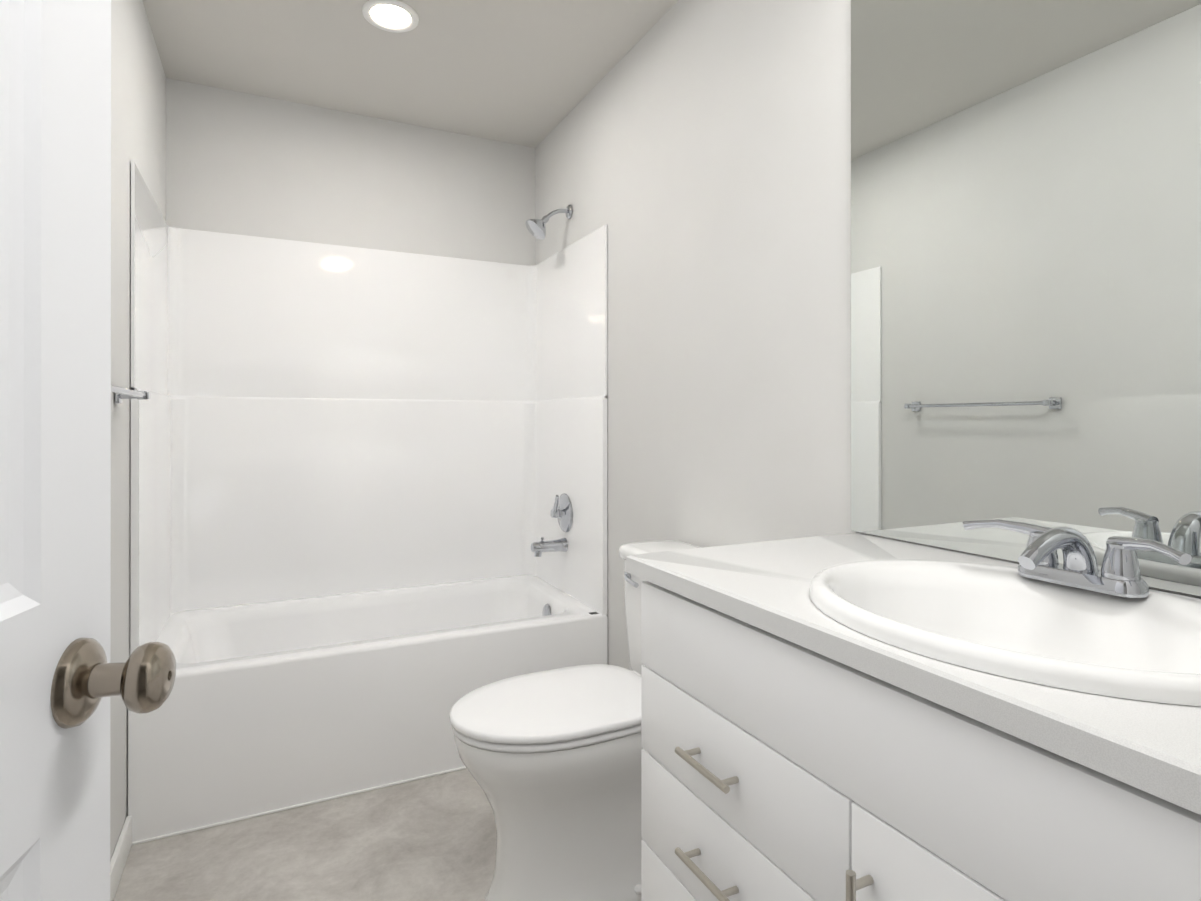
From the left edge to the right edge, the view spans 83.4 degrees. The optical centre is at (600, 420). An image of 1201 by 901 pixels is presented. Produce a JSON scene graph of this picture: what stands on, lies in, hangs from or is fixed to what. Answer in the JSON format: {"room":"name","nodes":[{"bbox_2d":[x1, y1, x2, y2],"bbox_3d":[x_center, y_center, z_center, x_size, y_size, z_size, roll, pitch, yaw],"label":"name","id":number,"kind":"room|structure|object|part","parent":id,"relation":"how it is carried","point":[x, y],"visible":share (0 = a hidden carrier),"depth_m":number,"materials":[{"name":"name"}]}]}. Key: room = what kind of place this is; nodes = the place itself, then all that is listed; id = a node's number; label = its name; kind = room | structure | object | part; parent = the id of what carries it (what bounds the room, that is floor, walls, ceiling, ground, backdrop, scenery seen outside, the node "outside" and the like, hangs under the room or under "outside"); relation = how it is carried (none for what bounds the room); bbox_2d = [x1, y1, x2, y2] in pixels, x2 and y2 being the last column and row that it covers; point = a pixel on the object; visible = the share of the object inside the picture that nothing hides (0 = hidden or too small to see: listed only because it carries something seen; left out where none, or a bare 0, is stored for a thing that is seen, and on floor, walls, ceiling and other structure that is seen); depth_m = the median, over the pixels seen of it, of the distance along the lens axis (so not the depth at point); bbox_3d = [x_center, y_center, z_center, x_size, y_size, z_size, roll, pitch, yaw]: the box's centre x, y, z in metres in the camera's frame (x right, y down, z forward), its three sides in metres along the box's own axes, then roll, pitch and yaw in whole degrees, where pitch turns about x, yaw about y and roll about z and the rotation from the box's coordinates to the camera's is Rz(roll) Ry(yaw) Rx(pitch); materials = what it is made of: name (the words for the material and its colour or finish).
{"room":"bathroom","nodes":[
{"label":"bathroom","id":0,"kind":"room"},
{"bbox_2d":[110,0,165,860],"bbox_3d":[-0.724,-0.067,0.535,0.100,2.530,4.780,0,0,-26],"label":"wall","id":1,"kind":"structure","parent":0,"point":[138,107],"depth_m":1.87,"materials":[{"name":"paint"}]},
{"bbox_2d":[0,0,110,900],"bbox_3d":[-0.388,0.149,0.240,0.035,2.073,0.762,0,0,-12],"label":"door leaf","id":2,"kind":"structure","parent":1,"relation":"in","point":[55,328],"depth_m":0.53,"materials":[{"name":"white paint"}]},
{"bbox_2d":[50,637,175,728],"bbox_3d":[-0.456,0.218,0.568,0.176,0.071,0.094,0,0,-12],"label":"door knob","id":3,"kind":"object","parent":2,"relation":"attached to","point":[87,677],"depth_m":0.55,"materials":[{"name":"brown metal"}]},
{"bbox_2d":[110,816,131,900],"bbox_3d":[-0.843,1.156,0.907,0.013,0.085,2.216,0,0,-26],"label":"baseboard","id":4,"kind":"structure","parent":1,"relation":"attached to","point":[120,855],"depth_m":1.77,"materials":[{"name":"white paint"}]},
{"bbox_2d":[111,385,148,403],"bbox_3d":[-1.099,-0.067,1.504,0.071,0.044,0.654,0,0,-26],"label":"towel rail","id":5,"kind":"object","parent":1,"relation":"attached to","point":[121,393],"visible":0.42,"depth_m":1.73,"materials":[{"name":"silver metal"}]},
{"bbox_2d":[113,769,495,900],"bbox_3d":[0.006,1.223,0.890,1.724,0.050,4.780,0,0,-26],"label":"floor","id":6,"kind":"structure","parent":0,"point":[432,838],"depth_m":1.87,"materials":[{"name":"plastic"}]},
{"bbox_2d":[128,160,607,845],"bbox_3d":[-0.825,0.226,2.588,1.518,1.950,0.796,0,0,-26],"label":"bathtub","id":7,"kind":"object","parent":6,"relation":"on","point":[356,472],"visible":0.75,"depth_m":2.73,"materials":[{"name":"white plastic"}]},
{"bbox_2d":[128,575,607,841],"bbox_3d":[-0.827,0.970,2.590,1.518,0.462,0.789,0,0,-26],"label":"basin","id":8,"kind":"object","parent":7,"relation":"in","point":[274,704],"depth_m":2.21,"materials":[{"name":"white ceramic"}]},
{"bbox_2d":[449,540,702,900],"bbox_3d":[-0.010,0.784,1.758,0.765,0.830,0.456,0,0,-26],"label":"toilet","id":9,"kind":"object","parent":6,"relation":"on","point":[551,760],"visible":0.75,"depth_m":1.61,"materials":[{"name":"white ceramic"}]},
{"bbox_3d":[-0.112,0.710,1.708,0.537,0.027,0.388,0,0,-26],"label":"seat lid","id":10,"kind":"part","parent":9,"relation":"part of","materials":[{"name":"white plastic"}]},
{"bbox_3d":[-0.112,0.735,1.708,0.525,0.018,0.378,0,0,-26],"label":"seat","id":11,"kind":"part","parent":9,"relation":"part of","materials":[{"name":"white plastic"}]},
{"bbox_3d":[-0.044,0.972,1.740,0.666,0.454,0.368,0,0,-26],"label":"bowl","id":12,"kind":"part","parent":9,"relation":"part of","materials":[{"name":"white ceramic"}]},
{"bbox_3d":[0.086,0.456,1.941,0.025,0.030,0.096,0,0,-26],"label":"lever","id":13,"kind":"part","parent":9,"relation":"part of","materials":[{"name":"silver metal"}]},
{"bbox_3d":[0.239,0.584,1.880,0.196,0.347,0.434,0,0,-26],"label":"tank","id":14,"kind":"part","parent":9,"relation":"part of","materials":[{"name":"white ceramic"}]},
{"bbox_3d":[0.237,0.390,1.879,0.216,0.041,0.456,0,0,-26],"label":"tank lid","id":15,"kind":"part","parent":9,"relation":"part of","materials":[{"name":"white ceramic"}]},
{"bbox_2d":[626,519,1200,900],"bbox_3d":[0.533,0.671,0.875,0.584,1.054,1.080,0,0,-26],"label":"bathroom vanity","id":16,"kind":"object","parent":6,"relation":"on","point":[849,717],"visible":1,"depth_m":0.82,"materials":[{"name":"white paint"}]},
{"bbox_2d":[810,559,1200,706],"bbox_3d":[0.522,0.310,0.838,0.456,0.172,0.546,0,0,-26],"label":"basin","id":17,"kind":"object","parent":16,"relation":"in","point":[1044,637],"depth_m":0.85,"materials":[{"name":"white ceramic"}]},
{"bbox_2d":[963,519,1191,597],"bbox_3d":[0.621,0.186,0.915,0.150,0.082,0.288,0,0,-26],"label":"faucet","id":18,"kind":"object","parent":16,"relation":"on","point":[1119,576],"depth_m":0.91,"materials":[{"name":"silver metal"}]},
{"bbox_2d":[166,78,534,265],"bbox_3d":[-1.024,-0.064,2.994,1.524,2.530,0.100,0,0,-26],"label":"wall","id":19,"kind":"structure","parent":0,"point":[241,163],"depth_m":2.89,"materials":[{"name":"paint"}]},
{"bbox_2d":[143,0,677,147],"bbox_3d":[0.006,-1.357,0.894,1.724,0.050,4.780,0,0,-26],"label":"ceiling","id":20,"kind":"structure","parent":0,"point":[531,73],"depth_m":2.45,"materials":[{"name":"white paint"}]},
{"bbox_2d":[362,0,418,32],"bbox_3d":[-0.687,-1.324,2.208,0.178,0.009,0.178,0,0,-26],"label":"recessed light","id":21,"kind":"object","parent":20,"relation":"in","point":[396,16],"visible":1,"depth_m":2.21,"materials":[{"name":"white paint"}]},
{"bbox_2d":[535,0,1200,670],"bbox_3d":[0.405,-0.065,1.923,0.100,2.530,3.280,0,0,-26],"label":"wall","id":22,"kind":"structure","parent":0,"point":[693,156],"depth_m":1.93,"materials":[{"name":"paint"}]},
{"bbox_2d":[526,204,571,239],"bbox_3d":[-0.222,-0.848,2.859,0.196,0.165,0.104,0,0,-26],"label":"shower head","id":23,"kind":"object","parent":22,"relation":"attached to","point":[536,228],"visible":0.98,"depth_m":2.84},
{"bbox_2d":[531,537,567,556],"bbox_3d":[-0.219,0.532,2.858,0.150,0.079,0.062,0,0,-26],"label":"spout","id":24,"kind":"object","parent":22,"relation":"attached to","point":[538,548],"visible":1,"depth_m":2.84,"materials":[{"name":"silver metal"}]},
{"bbox_2d":[551,493,572,531],"bbox_3d":[-0.183,0.395,2.876,0.068,0.168,0.166,0,0,-26],"label":"valve","id":25,"kind":"object","parent":22,"relation":"attached to","point":[562,511],"visible":1,"depth_m":2.85,"materials":[{"name":"silver metal"}]},
{"bbox_2d":[851,0,1200,595],"bbox_3d":[0.793,-0.445,1.006,0.006,1.374,1.077,0,0,-26],"label":"mirror","id":26,"kind":"object","parent":22,"relation":"attached to","point":[1025,261],"visible":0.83,"depth_m":1.14,"materials":[{"name":"clear glass"}]}
]}

